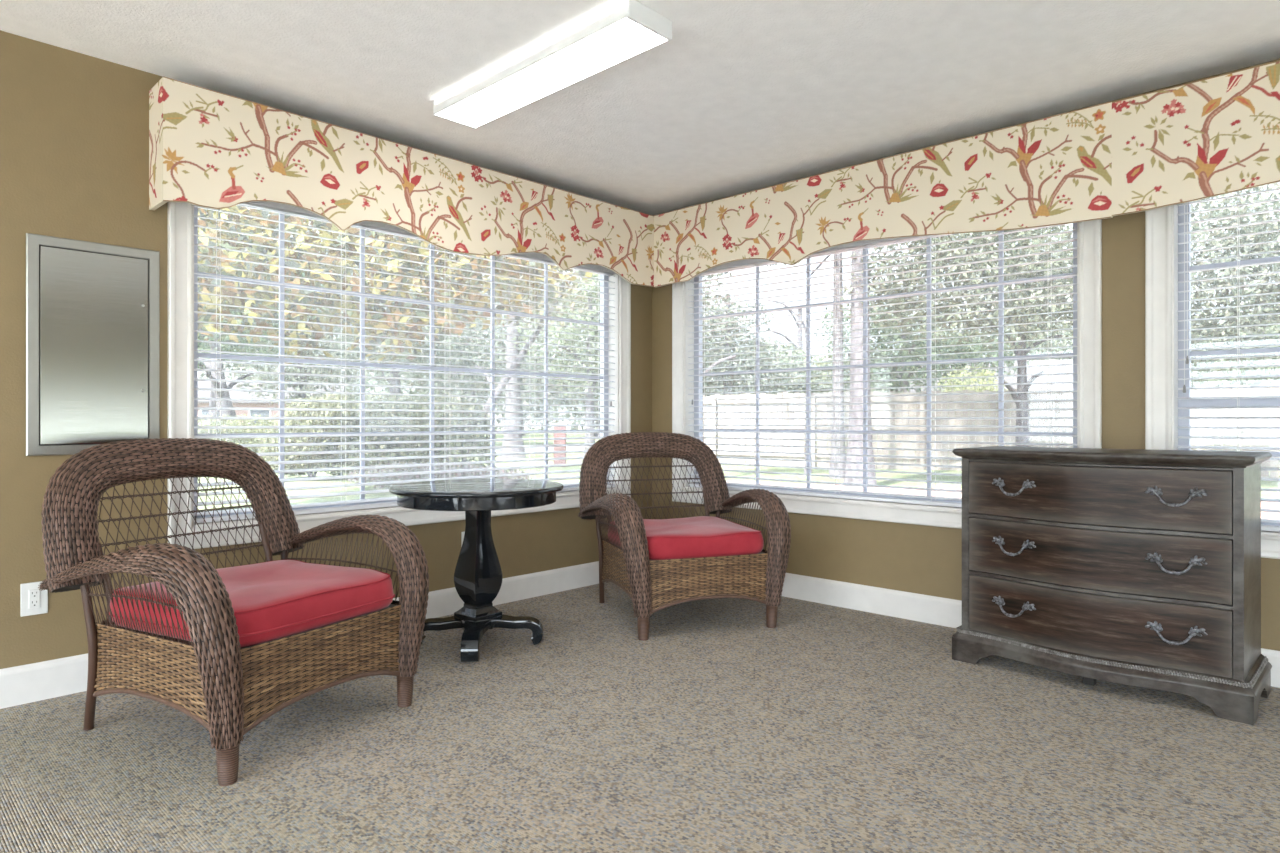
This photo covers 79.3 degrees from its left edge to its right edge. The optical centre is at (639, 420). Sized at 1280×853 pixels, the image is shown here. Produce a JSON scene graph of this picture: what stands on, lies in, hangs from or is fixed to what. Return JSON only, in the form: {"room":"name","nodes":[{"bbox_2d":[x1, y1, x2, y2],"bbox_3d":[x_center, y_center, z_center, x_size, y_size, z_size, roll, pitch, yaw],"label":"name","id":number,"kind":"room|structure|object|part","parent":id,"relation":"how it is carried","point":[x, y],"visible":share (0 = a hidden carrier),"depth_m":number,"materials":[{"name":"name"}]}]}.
{"room":"care facility","nodes":[
{"label":"care facility","id":0,"kind":"room"},
{"bbox_2d":[0,30,651,668],"bbox_3d":[-2.203,-0.187,2.986,0.140,2.440,6.765,0,0,44],"label":"wall","id":1,"kind":"structure","parent":0,"point":[74,126],"depth_m":2.95,"materials":[{"name":"paint"}]},
{"bbox_2d":[20,581,47,616],"bbox_3d":[-2.234,0.655,2.846,0.010,0.120,0.080,0,0,44],"label":"wall outlet","id":2,"kind":"object","parent":1,"relation":"attached to","point":[33,601],"visible":0.93,"depth_m":2.84,"materials":[{"name":"plastic"}]},
{"bbox_2d":[29,589,39,608],"bbox_3d":[-2.232,0.655,2.844,0.004,0.068,0.033,0,0,44],"label":"receptacle","id":3,"kind":"object","parent":2,"relation":"attached to","point":[34,594],"depth_m":2.84,"materials":[{"name":"plastic"}]},
{"bbox_2d":[26,233,159,455],"bbox_3d":[-2.101,-0.281,2.982,0.013,0.817,0.428,0,0,44],"label":"access panel","id":4,"kind":"object","parent":1,"relation":"attached to","point":[93,309],"visible":0.86,"depth_m":2.96,"materials":[{"name":"metal"}]},
{"bbox_2d":[0,561,598,708],"bbox_3d":[-2.148,0.964,2.933,0.014,0.139,6.485,0,0,44],"label":"baseboard","id":5,"kind":"structure","parent":1,"relation":"attached to","point":[28,683],"depth_m":2.95,"materials":[{"name":"wood"}]},
{"bbox_2d":[168,202,630,548],"bbox_3d":[-1.056,-0.289,4.188,0.184,1.647,2.698,0,0,44],"label":"window","id":6,"kind":"structure","parent":1,"relation":"in","point":[182,268],"depth_m":3.67,"materials":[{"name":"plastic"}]},
{"bbox_2d":[194,201,615,522],"bbox_3d":[-1.033,-0.289,4.166,0.068,1.445,2.496,0,0,44],"label":"window blind","id":7,"kind":"object","parent":6,"relation":"attached to","point":[265,205],"visible":0.83,"depth_m":3.86,"materials":[{"name":"plastic"}]},
{"bbox_3d":[-1.037,0.423,4.170,0.050,0.020,2.488,0,0,44],"label":"rail","id":8,"kind":"part","parent":7,"relation":"part of","materials":[{"name":"plastic"}]},
{"bbox_2d":[149,76,653,286],"bbox_3d":[-0.946,-1.093,4.066,0.192,0.483,2.806,0,0,44],"label":"valance","id":9,"kind":"object","parent":1,"relation":"attached to","point":[208,148],"visible":1,"depth_m":3.58,"materials":[{"name":"fabric"}]},
{"bbox_2d":[461,532,464,546],"bbox_3d":[-0.937,0.661,4.207,0.010,0.120,0.080,0,0,44],"label":"wall outlet","id":10,"kind":"object","parent":1,"relation":"attached to","point":[462,533],"visible":0.06,"depth_m":4.18,"materials":[{"name":"plastic"}]},
{"bbox_2d":[0,582,1279,852],"bbox_3d":[0.195,1.093,0.701,6.485,0.120,6.485,0,0,44],"label":"floor","id":11,"kind":"structure","parent":0,"point":[829,728],"depth_m":2.36,"materials":[{"name":"carpet"}]},
{"bbox_2d":[38,438,428,785],"bbox_3d":[-1.395,0.551,2.709,0.980,0.973,0.934,0,0,28],"label":"wicker armchair","id":12,"kind":"object","parent":11,"relation":"on","point":[229,689],"visible":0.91,"depth_m":2.50,"materials":[{"name":"wicker"}]},
{"bbox_3d":[-1.826,0.770,2.546,0.052,0.537,0.121,0,0,-42],"label":"leg","id":13,"kind":"part","parent":12,"relation":"part of","materials":[{"name":"wood"}]},
{"bbox_3d":[-1.790,0.541,2.579,0.107,0.266,0.028,0,0,24],"label":"post","id":14,"kind":"part","parent":12,"relation":"part of","materials":[{"name":"wicker"}]},
{"bbox_3d":[-1.528,0.641,2.345,0.868,0.564,0.166,0,0,28],"label":"armrest","id":15,"kind":"part","parent":12,"relation":"part of","materials":[{"name":"wicker"}]},
{"bbox_3d":[-1.178,0.970,2.204,0.060,0.126,0.062,0,0,28],"label":"leg","id":16,"kind":"part","parent":12,"relation":"part of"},
{"bbox_2d":[109,560,394,647],"bbox_3d":[-1.312,0.604,2.662,0.704,0.131,0.684,0,0,28],"label":"seat cushion","id":17,"kind":"object","parent":12,"relation":"on","point":[277,599],"visible":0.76,"depth_m":2.50,"materials":[{"name":"red fabric"}]},
{"bbox_3d":[-1.504,0.541,3.110,0.106,0.266,0.028,0,0,32],"label":"post","id":18,"kind":"part","parent":12,"relation":"part of","materials":[{"name":"wicker"}]},
{"bbox_3d":[-1.496,0.770,3.158,0.121,0.537,0.052,0,0,9],"label":"leg","id":19,"kind":"part","parent":12,"relation":"part of","materials":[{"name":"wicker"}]},
{"bbox_3d":[-1.164,0.641,3.020,0.868,0.564,0.166,0,0,28],"label":"armrest","id":20,"kind":"part","parent":12,"relation":"part of","materials":[{"name":"wicker"}]},
{"bbox_3d":[-0.854,0.970,2.806,0.060,0.126,0.062,0,0,28],"label":"leg","id":21,"kind":"part","parent":12,"relation":"part of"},
{"bbox_2d":[389,479,563,661],"bbox_3d":[-0.746,0.662,3.559,0.784,0.734,0.784,0,0,44],"label":"pedestal table","id":22,"kind":"object","parent":11,"relation":"on","point":[478,572],"visible":0.97,"depth_m":3.50,"materials":[{"name":"black paint"}]},
{"bbox_2d":[578,432,790,640],"bbox_3d":[0.199,0.551,4.169,0.934,0.973,0.980,0,0,-19],"label":"wicker armchair","id":23,"kind":"object","parent":11,"relation":"on","point":[652,586],"visible":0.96,"depth_m":3.87,"materials":[{"name":"wicker"}]},
{"bbox_3d":[-0.228,0.770,4.342,0.052,0.537,0.121,0,0,0],"label":"leg","id":24,"kind":"part","parent":23,"relation":"part of","materials":[{"name":"wicker"}]},
{"bbox_3d":[-0.146,0.641,3.992,0.166,0.564,0.868,0,0,-19],"label":"armrest","id":25,"kind":"part","parent":23,"relation":"part of","materials":[{"name":"wicker"}]},
{"bbox_3d":[0.015,0.970,3.651,0.062,0.126,0.060,0,0,-19],"label":"leg","id":26,"kind":"part","parent":23,"relation":"part of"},
{"bbox_2d":[608,516,763,559],"bbox_3d":[0.230,0.606,4.079,0.680,0.129,0.699,0,0,-19],"label":"seat cushion","id":27,"kind":"object","parent":23,"relation":"on","point":[699,536],"visible":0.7,"depth_m":3.80,"materials":[{"name":"red fabric"}]},
{"bbox_3d":[0.392,0.541,4.536,0.028,0.266,0.106,0,0,-15],"label":"post","id":28,"kind":"part","parent":23,"relation":"part of","materials":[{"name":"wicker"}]},
{"bbox_3d":[0.580,0.641,4.240,0.166,0.564,0.868,0,0,-19],"label":"armrest","id":29,"kind":"part","parent":23,"relation":"part of","materials":[{"name":"wicker"}]},
{"bbox_3d":[0.662,0.970,3.872,0.062,0.126,0.060,0,0,-19],"label":"leg","id":30,"kind":"part","parent":23,"relation":"part of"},
{"bbox_2d":[952,446,1271,724],"bbox_3d":[1.859,0.576,3.123,1.038,0.914,0.527,0,0,45],"label":"dresser","id":31,"kind":"object","parent":11,"relation":"on","point":[1133,567],"visible":1,"depth_m":2.89,"materials":[{"name":"brown wood"}]},
{"bbox_3d":[1.521,0.765,3.159,0.043,0.071,0.186,0,0,-34],"label":"drawer pull","id":32,"kind":"part","parent":31,"relation":"part of","materials":[{"name":"metal"}]},
{"bbox_3d":[1.521,0.514,3.159,0.043,0.071,0.186,0,0,-34],"label":"drawer pull","id":33,"kind":"part","parent":31,"relation":"part of","materials":[{"name":"metal"}]},
{"bbox_3d":[1.521,0.271,3.159,0.043,0.071,0.186,0,0,-34],"label":"drawer pull","id":34,"kind":"part","parent":31,"relation":"part of","materials":[{"name":"metal"}]},
{"bbox_3d":[1.722,0.778,2.986,0.904,0.235,0.076,0,0,45],"label":"drawer","id":35,"kind":"part","parent":31,"relation":"part of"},
{"bbox_3d":[1.722,0.528,2.986,0.904,0.226,0.076,0,0,45],"label":"drawer","id":36,"kind":"part","parent":31,"relation":"part of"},
{"bbox_3d":[1.722,0.285,2.986,0.904,0.220,0.076,0,0,45],"label":"drawer","id":37,"kind":"part","parent":31,"relation":"part of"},
{"bbox_3d":[1.859,0.916,3.123,1.038,0.043,0.527,0,0,45],"label":"moulding","id":38,"kind":"part","parent":31,"relation":"part of","materials":[{"name":"brown wood"}]},
{"bbox_3d":[1.922,0.271,2.769,0.186,0.071,0.043,0,0,35],"label":"drawer pull","id":39,"kind":"part","parent":31,"relation":"part of","materials":[{"name":"metal"}]},
{"bbox_3d":[1.922,0.765,2.769,0.186,0.071,0.043,0,0,35],"label":"drawer pull","id":40,"kind":"part","parent":31,"relation":"part of","materials":[{"name":"metal"}]},
{"bbox_3d":[1.922,0.514,2.769,0.186,0.071,0.043,0,0,35],"label":"drawer pull","id":41,"kind":"part","parent":31,"relation":"part of","materials":[{"name":"metal"}]},
{"bbox_2d":[0,0,1279,214],"bbox_3d":[0.188,-1.482,0.984,7.285,0.150,7.285,0,0,44],"label":"ceiling","id":42,"kind":"structure","parent":0,"point":[743,96],"depth_m":3.04,"materials":[{"name":"paint"}]},
{"bbox_2d":[433,0,671,128],"bbox_3d":[-0.397,-1.373,3.049,1.204,0.068,0.218,0,0,44],"label":"ceiling light","id":43,"kind":"object","parent":42,"relation":"attached to","point":[630,28],"visible":1,"depth_m":2.92,"materials":[{"name":"plastic"}]},
{"bbox_2d":[652,59,1279,650],"bbox_3d":[2.531,-0.187,3.052,6.625,2.440,0.140,0,0,44],"label":"wall","id":44,"kind":"structure","parent":0,"point":[913,558],"depth_m":3.92,"materials":[{"name":"paint"}]},
{"bbox_2d":[654,102,1112,286],"bbox_3d":[1.095,-1.093,4.189,2.598,0.485,0.191,0,0,44],"label":"valance","id":45,"kind":"object","parent":44,"relation":"attached to","point":[1057,169],"visible":1,"depth_m":3.80,"materials":[{"name":"fabric"}]},
{"bbox_2d":[672,219,1101,528],"bbox_3d":[1.183,-0.289,4.332,2.510,1.647,0.184,0,0,44],"label":"window","id":46,"kind":"structure","parent":44,"relation":"in","point":[1088,234],"depth_m":4.14,"materials":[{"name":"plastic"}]},
{"bbox_2d":[688,223,1076,507],"bbox_3d":[1.161,-0.289,4.309,2.308,1.445,0.068,0,0,44],"label":"window blind","id":47,"kind":"object","parent":46,"relation":"attached to","point":[752,263],"visible":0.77,"depth_m":4.18,"materials":[{"name":"plastic"}]},
{"bbox_3d":[0.344,-0.549,5.051,0.002,0.825,0.004,0,0,44],"label":"pull cord","id":48,"kind":"part","parent":47,"relation":"part of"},
{"bbox_3d":[1.166,0.423,4.313,2.300,0.020,0.050,0,0,44],"label":"rail","id":49,"kind":"part","parent":47,"relation":"part of","materials":[{"name":"plastic"}]},
{"bbox_2d":[782,573,1279,687],"bbox_3d":[2.427,0.964,3.044,6.485,0.139,0.014,0,0,44],"label":"baseboard","id":50,"kind":"structure","parent":44,"relation":"attached to","point":[941,611],"depth_m":4.11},
{"bbox_2d":[1112,60,1279,215],"bbox_3d":[2.670,-1.093,2.687,1.751,0.475,0.196,0,0,44],"label":"valance","id":51,"kind":"object","parent":44,"relation":"attached to","point":[1217,135],"visible":1,"depth_m":3.02,"materials":[{"name":"fabric"}]},
{"bbox_2d":[1145,202,1279,558],"bbox_3d":[2.762,-0.289,2.829,1.514,1.647,0.184,0,0,44],"label":"window","id":52,"kind":"structure","parent":44,"relation":"in","point":[1162,227],"depth_m":3.26,"materials":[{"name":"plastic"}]},
{"bbox_2d":[1177,188,1279,531],"bbox_3d":[2.740,-0.289,2.805,1.312,1.445,0.068,0,0,44],"label":"window blind","id":53,"kind":"object","parent":52,"relation":"attached to","point":[1276,528],"visible":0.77,"depth_m":3.11,"materials":[{"name":"plastic"}]},
{"bbox_3d":[2.269,-0.554,3.216,0.002,0.815,0.004,0,0,44],"label":"pull cord","id":54,"kind":"part","parent":53,"relation":"part of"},
{"bbox_3d":[2.277,-0.615,3.209,0.002,0.695,0.004,0,0,44],"label":"pull cord","id":55,"kind":"part","parent":53,"relation":"part of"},
{"bbox_3d":[2.744,0.423,2.810,1.304,0.020,0.050,0,0,44],"label":"rail","id":56,"kind":"part","parent":53,"relation":"part of","materials":[{"name":"plastic"}]},
{"bbox_3d":[2.791,-0.289,2.859,1.318,1.451,0.040,0,0,44],"label":"sash frame","id":57,"kind":"part","parent":52,"relation":"part of","materials":[{"name":"plastic"}]},
{"label":"outside","id":58,"kind":"structure","parent":0,"visible":0},
{"bbox_2d":[198,428,1279,510],"bbox_3d":[6.382,1.303,28.448,150.000,0.300,130.000,0,0,44],"label":"lawn","id":59,"kind":"structure","parent":58,"point":[1264,484],"depth_m":15.47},
{"bbox_2d":[198,366,208,378],"bbox_3d":[-43.132,-3.009,68.445,9.795,8.324,10.902,0,0,44],"label":"tree","id":60,"kind":"object","parent":59,"relation":"on","point":[201,376],"visible":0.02,"depth_m":69.23,"materials":[{"name":"green plant"}]},
{"bbox_2d":[198,289,276,433],"bbox_3d":[-16.391,-1.820,27.269,7.248,6.162,4.796,0,0,14],"label":"tree","id":61,"kind":"object","parent":59,"relation":"on","point":[212,403],"visible":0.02,"depth_m":27.25,"materials":[{"name":"green plant"}]},
{"bbox_2d":[198,414,292,465],"bbox_3d":[-11.255,0.502,19.739,5.915,1.393,0.959,0,0,6],"label":"hedge","id":62,"kind":"object","parent":59,"relation":"on","point":[234,422],"visible":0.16,"depth_m":19.49,"materials":[{"name":"green plant"}]},
{"bbox_2d":[200,341,326,379],"bbox_3d":[-39.881,-4.099,82.512,10.484,10.504,11.951,0,0,44],"label":"tree","id":63,"kind":"object","parent":59,"relation":"on","point":[237,367],"visible":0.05,"depth_m":81.55,"materials":[{"name":"green plant"}]},
{"bbox_2d":[198,253,339,450],"bbox_3d":[-12.791,-2.085,24.282,7.445,6.806,4.511,0,0,16],"label":"tree","id":64,"kind":"object","parent":59,"relation":"on","point":[201,345],"visible":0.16,"depth_m":23.46,"materials":[{"name":"green plant"}]},
{"bbox_2d":[198,380,345,433],"bbox_3d":[-27.963,-0.957,58.000,10.800,4.220,8.800,0,0,-18],"label":"house","id":65,"kind":"structure","parent":59,"relation":"on","point":[201,384],"depth_m":54.34,"materials":[{"name":"brick"}]},
{"bbox_3d":[-29.527,-0.247,53.196,1.240,1.040,0.030,0,0,-18],"label":"pane","id":66,"kind":"part","parent":65,"relation":"part of","materials":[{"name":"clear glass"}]},
{"bbox_3d":[-26.680,-0.247,54.143,1.240,1.040,0.030,0,0,-18],"label":"pane","id":67,"kind":"part","parent":65,"relation":"part of","materials":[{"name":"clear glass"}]},
{"bbox_2d":[198,296,385,415],"bbox_3d":[-16.203,-2.646,33.992,12.284,7.598,6.448,0,0,-1],"label":"tree","id":68,"kind":"object","parent":59,"relation":"on","point":[294,369],"visible":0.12,"depth_m":33.45,"materials":[{"name":"green plant"}]},
{"bbox_2d":[260,391,365,476],"bbox_3d":[-6.381,0.290,15.099,1.979,1.752,1.692,0,0,44],"label":"bush","id":69,"kind":"object","parent":59,"relation":"on","point":[287,422],"visible":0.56,"depth_m":14.69,"materials":[{"name":"green plant"}]},
{"bbox_2d":[288,335,411,407],"bbox_3d":[-28.046,-3.777,75.108,12.207,9.860,8.140,0,0,-15],"label":"tree","id":70,"kind":"object","parent":59,"relation":"on","point":[350,345],"visible":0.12,"depth_m":74.46,"materials":[{"name":"green plant"}]},
{"bbox_2d":[198,205,592,366],"bbox_3d":[-3.719,-1.302,10.150,6.234,4.989,4.115,0,0,-21],"label":"tree","id":71,"kind":"object","parent":59,"relation":"on","point":[202,250],"visible":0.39,"depth_m":9.10,"materials":[{"name":"green plant"}]},
{"bbox_2d":[295,258,506,416],"bbox_3d":[-8.543,-2.495,28.071,7.991,7.296,5.182,0,0,-4],"label":"tree","id":72,"kind":"object","parent":59,"relation":"on","point":[395,374],"visible":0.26,"depth_m":27.93,"materials":[{"name":"green plant"}]},
{"bbox_2d":[314,392,496,477],"bbox_3d":[-4.664,0.304,15.304,3.570,1.783,2.217,0,0,10],"label":"bush","id":73,"kind":"object","parent":59,"relation":"on","point":[393,397],"visible":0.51,"depth_m":14.84,"materials":[{"name":"green plant"}]},
{"bbox_2d":[347,447,531,488],"bbox_3d":[-3.402,0.819,13.222,3.130,0.741,1.810,0,0,-3],"label":"flower bed","id":74,"kind":"object","parent":59,"relation":"on","point":[467,466],"visible":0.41,"depth_m":12.87,"materials":[{"name":"green plant"}]},
{"bbox_2d":[365,334,520,420],"bbox_3d":[-13.236,-2.474,52.517,9.167,7.254,10.185,0,0,44],"label":"tree","id":75,"kind":"object","parent":59,"relation":"on","point":[407,382],"visible":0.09,"depth_m":51.14,"materials":[{"name":"green plant"}]},
{"bbox_2d":[355,236,588,467],"bbox_3d":[-3.522,-1.569,15.542,5.256,5.615,3.378,0,0,13],"label":"tree","id":76,"kind":"object","parent":59,"relation":"on","point":[575,285],"visible":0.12,"depth_m":15.14,"materials":[{"name":"green plant"}]},
{"bbox_2d":[379,277,599,415],"bbox_3d":[-7.086,-2.981,35.873,11.210,8.268,6.721,0,0,2],"label":"tree","id":77,"kind":"object","parent":59,"relation":"on","point":[500,343],"visible":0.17,"depth_m":35.45,"materials":[{"name":"green plant"}]},
{"bbox_2d":[500,280,527,458],"bbox_3d":[-3.438,-3.869,24.488,5.299,10.044,6.466,0,0,44],"label":"tree","id":78,"kind":"object","parent":59,"relation":"on","point":[509,330],"visible":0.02,"depth_m":23.81,"materials":[{"name":"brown plant"}]},
{"bbox_2d":[484,343,578,435],"bbox_3d":[-9.199,-2.727,60.345,11.225,7.760,8.245,0,0,-7],"label":"tree","id":79,"kind":"object","parent":59,"relation":"on","point":[523,401],"visible":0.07,"depth_m":59.38,"materials":[{"name":"green plant"}]},
{"bbox_2d":[513,269,599,461],"bbox_3d":[-1.521,-1.864,22.751,4.314,6.035,4.524,0,0,-4],"label":"tree","id":80,"kind":"object","parent":59,"relation":"on","point":[590,294],"visible":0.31,"depth_m":21.87,"materials":[{"name":"green plant"}]},
{"bbox_2d":[552,423,567,466],"bbox_3d":[-2.022,0.603,19.500,0.360,1.100,0.360,0,0,0],"label":"brick pillar","id":81,"kind":"structure","parent":59,"relation":"on","point":[555,435],"depth_m":19.35,"materials":[{"name":"brick"}]},
{"bbox_2d":[527,351,599,436],"bbox_3d":[-2.493,-2.215,54.220,11.362,6.735,8.132,0,0,-16],"label":"tree","id":82,"kind":"object","parent":59,"relation":"on","point":[583,409],"visible":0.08,"depth_m":53.14,"materials":[{"name":"green plant"}]},
{"bbox_2d":[551,269,739,405],"bbox_3d":[0.258,-3.679,38.261,9.264,9.664,7.247,0,0,-20],"label":"tree","id":83,"kind":"object","parent":59,"relation":"on","point":[596,281],"visible":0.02,"depth_m":37.15,"materials":[{"name":"green plant"}]},
{"bbox_2d":[703,272,735,441],"bbox_3d":[2.177,-1.653,15.080,4.030,5.613,2.200,0,0,-12],"label":"tree","id":84,"kind":"object","parent":59,"relation":"on","point":[713,365],"visible":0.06,"depth_m":14.98,"materials":[{"name":"green plant"}]},
{"bbox_2d":[703,376,761,408],"bbox_3d":[2.904,-1.978,50.178,10.930,6.263,8.132,0,0,-22],"label":"tree","id":85,"kind":"object","parent":59,"relation":"on","point":[711,376],"visible":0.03,"depth_m":49.14,"materials":[{"name":"green plant"}]},
{"bbox_2d":[703,294,814,395],"bbox_3d":[2.953,-1.735,26.997,6.381,5.776,3.970,0,0,0],"label":"tree","id":86,"kind":"object","parent":59,"relation":"on","point":[710,340],"visible":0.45,"depth_m":26.40,"materials":[{"name":"green plant"}]},
{"bbox_2d":[709,351,844,437],"bbox_3d":[8.853,-1.831,52.118,11.013,5.967,8.159,0,0,-17],"label":"tree","id":87,"kind":"object","parent":59,"relation":"on","point":[746,351],"visible":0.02,"depth_m":51.27,"materials":[{"name":"green plant"}]},
{"bbox_2d":[766,255,830,473],"bbox_3d":[3.518,-2.549,17.041,3.081,7.404,3.046,0,0,44],"label":"tree","id":88,"kind":"object","parent":59,"relation":"on","point":[828,256],"visible":0.02,"depth_m":17.03,"materials":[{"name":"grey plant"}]},
{"bbox_2d":[745,299,876,396],"bbox_3d":[6.346,-1.871,30.015,4.905,6.049,5.047,0,0,44],"label":"tree","id":89,"kind":"object","parent":59,"relation":"on","point":[799,324],"visible":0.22,"depth_m":29.46,"materials":[{"name":"green plant"}]},
{"bbox_2d":[828,253,845,478],"bbox_3d":[3.573,-3.907,15.444,4.592,10.120,4.616,0,0,44],"label":"tree","id":90,"kind":"object","parent":59,"relation":"on","point":[836,256],"visible":0.02,"depth_m":15.41,"materials":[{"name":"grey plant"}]},
{"bbox_2d":[814,342,885,430],"bbox_3d":[15.165,-2.219,54.281,11.522,6.745,7.911,0,0,-17],"label":"tree","id":91,"kind":"object","parent":59,"relation":"on","point":[843,342],"visible":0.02,"depth_m":53.03,"materials":[{"name":"green plant"}]},
{"bbox_2d":[843,249,876,486],"bbox_3d":[3.780,-4.301,13.171,4.785,10.909,4.807,0,0,44],"label":"tree","id":92,"kind":"object","parent":59,"relation":"on","point":[859,333],"visible":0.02,"depth_m":13.07,"materials":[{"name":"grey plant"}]},
{"bbox_2d":[814,272,1040,453],"bbox_3d":[9.975,-2.316,27.009,7.662,6.939,4.839,0,0,-1],"label":"tree","id":93,"kind":"object","parent":59,"relation":"on","point":[976,348],"visible":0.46,"depth_m":26.45,"materials":[{"name":"green plant"}]},
{"bbox_2d":[871,328,985,409],"bbox_3d":[19.943,-2.416,50.159,11.269,7.137,7.949,0,0,-18],"label":"tree","id":94,"kind":"object","parent":59,"relation":"on","point":[955,328],"visible":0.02,"depth_m":49.49,"materials":[{"name":"green plant"}]},
{"bbox_2d":[840,224,1072,349],"bbox_3d":[6.216,-2.275,13.081,6.037,6.856,3.240,0,0,-11],"label":"tree","id":95,"kind":"object","parent":59,"relation":"on","point":[1039,240],"visible":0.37,"depth_m":12.77,"materials":[{"name":"green plant"}]},
{"bbox_2d":[937,366,1010,444],"bbox_3d":[9.030,-0.171,20.992,2.168,2.674,2.136,0,0,44],"label":"bush","id":96,"kind":"object","parent":59,"relation":"on","point":[958,382],"visible":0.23,"depth_m":20.80,"materials":[{"name":"green plant"}]},
{"bbox_2d":[890,359,1072,448],"bbox_3d":[16.304,-0.757,34.000,9.800,3.820,8.800,0,0,14],"label":"house","id":97,"kind":"structure","parent":59,"relation":"on","point":[1065,368],"depth_m":31.89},
{"bbox_2d":[703,384,1279,478],"bbox_3d":[7.077,0.201,18.252,13.981,1.905,0.935,0,0,28],"label":"wooden fence","id":98,"kind":"object","parent":59,"relation":"on","point":[1241,391],"visible":0.41,"depth_m":18.26,"materials":[{"name":"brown wood"}]},
{"bbox_3d":[2.002,0.263,20.690,0.100,1.780,0.090,0,0,32],"label":"post","id":99,"kind":"part","parent":98,"relation":"part of","materials":[{"name":"white wood"}]},
{"bbox_3d":[3.200,0.858,20.022,5.482,0.090,0.043,0,0,32],"label":"rail","id":100,"kind":"part","parent":98,"relation":"part of","materials":[{"name":"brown wood"}]},
{"bbox_3d":[3.200,-0.512,20.022,5.482,0.090,0.043,0,0,32],"label":"rail","id":101,"kind":"part","parent":98,"relation":"part of","materials":[{"name":"white wood"}]},
{"bbox_3d":[3.200,0.158,20.022,5.482,0.090,0.043,0,0,32],"label":"rail","id":102,"kind":"part","parent":98,"relation":"part of","materials":[{"name":"white wood"}]},
{"bbox_3d":[4.328,0.263,19.240,0.100,1.780,0.090,0,0,32],"label":"post","id":103,"kind":"part","parent":98,"relation":"part of","materials":[{"name":"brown wood"}]},
{"bbox_3d":[7.778,0.858,17.868,4.700,0.090,0.043,0,0,17],"label":"rail","id":104,"kind":"part","parent":98,"relation":"part of","materials":[{"name":"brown wood"}]},
{"bbox_3d":[6.636,0.263,18.154,0.100,1.780,0.090,0,0,17],"label":"post","id":105,"kind":"part","parent":98,"relation":"part of","materials":[{"name":"brown wood"}]},
{"bbox_3d":[7.778,-0.512,17.868,4.700,0.090,0.043,0,0,17],"label":"rail","id":106,"kind":"part","parent":98,"relation":"part of","materials":[{"name":"brown wood"}]},
{"bbox_3d":[7.778,0.158,17.868,4.700,0.090,0.043,0,0,17],"label":"rail","id":107,"kind":"part","parent":98,"relation":"part of","materials":[{"name":"brown wood"}]},
{"bbox_3d":[8.880,0.263,17.454,0.100,1.780,0.090,0,0,17],"label":"post","id":108,"kind":"part","parent":98,"relation":"part of","materials":[{"name":"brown wood"}]},
{"bbox_3d":[11.478,0.263,15.824,0.100,1.780,0.090,0,0,41],"label":"post","id":109,"kind":"part","parent":98,"relation":"part of","materials":[{"name":"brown wood"}]},
{"bbox_3d":[11.522,-0.512,15.875,3.989,0.090,0.043,0,0,41],"label":"rail","id":110,"kind":"part","parent":98,"relation":"part of","materials":[{"name":"brown wood"}]},
{"bbox_3d":[11.522,0.158,15.875,3.989,0.090,0.043,0,0,41],"label":"rail","id":111,"kind":"part","parent":98,"relation":"part of","materials":[{"name":"brown wood"}]},
{"bbox_3d":[11.522,0.858,15.875,3.989,0.090,0.043,0,0,41],"label":"rail","id":112,"kind":"part","parent":98,"relation":"part of","materials":[{"name":"white wood"}]},
{"bbox_2d":[932,226,1072,446],"bbox_3d":[7.905,-1.554,15.520,4.181,5.414,2.612,0,0,1],"label":"tree","id":113,"kind":"object","parent":59,"relation":"on","point":[1021,370],"visible":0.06,"depth_m":15.41,"materials":[{"name":"green plant"}]},
{"bbox_2d":[726,481,1279,519],"bbox_3d":[3.014,1.133,9.248,14.220,0.040,8.036,0,0,24],"label":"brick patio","id":114,"kind":"structure","parent":59,"relation":"on","point":[1264,505],"depth_m":12.18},
{"bbox_2d":[973,323,1072,359],"bbox_3d":[26.509,-2.768,50.263,11.300,7.842,7.960,0,0,-21],"label":"tree","id":115,"kind":"object","parent":59,"relation":"on","point":[1059,333],"visible":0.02,"depth_m":48.66,"materials":[{"name":"green plant"}]},
{"bbox_2d":[997,323,1243,391],"bbox_3d":[28.412,-3.764,45.844,13.946,9.833,6.453,0,0,-3],"label":"tree","id":116,"kind":"object","parent":59,"relation":"on","point":[1064,342],"visible":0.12,"depth_m":45.38,"materials":[{"name":"green plant"}]},
{"bbox_2d":[1071,328,1231,425],"bbox_3d":[32.389,-2.750,48.237,11.574,7.807,8.210,0,0,-17],"label":"tree","id":117,"kind":"object","parent":59,"relation":"on","point":[1196,328],"visible":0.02,"depth_m":46.20,"materials":[{"name":"green plant"}]},
{"bbox_2d":[1191,182,1279,377],"bbox_3d":[10.518,-1.673,12.228,4.918,5.652,3.009,0,0,18],"label":"tree","id":118,"kind":"object","parent":59,"relation":"on","point":[1256,279],"visible":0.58,"depth_m":12.27,"materials":[{"name":"green plant"}]},
{"bbox_2d":[1191,224,1279,461],"bbox_3d":[16.174,-2.205,20.165,7.290,6.716,4.412,0,0,7],"label":"tree","id":119,"kind":"object","parent":59,"relation":"on","point":[1260,371],"visible":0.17,"depth_m":19.52,"materials":[{"name":"green plant"}]},
{"bbox_2d":[1191,320,1279,439],"bbox_3d":[36.963,-2.724,46.188,11.528,7.755,8.252,0,0,-19],"label":"tree","id":120,"kind":"object","parent":59,"relation":"on","point":[1221,320],"visible":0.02,"depth_m":45.42,"materials":[{"name":"green plant"}]},
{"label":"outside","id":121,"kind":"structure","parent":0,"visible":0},
{"bbox_2d":[260,446,583,451],"bbox_3d":[-15.984,1.145,29.411,32.268,0.015,8.509,0,0,-13],"label":"road","id":122,"kind":"structure","parent":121,"point":[568,448],"depth_m":30.81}
]}

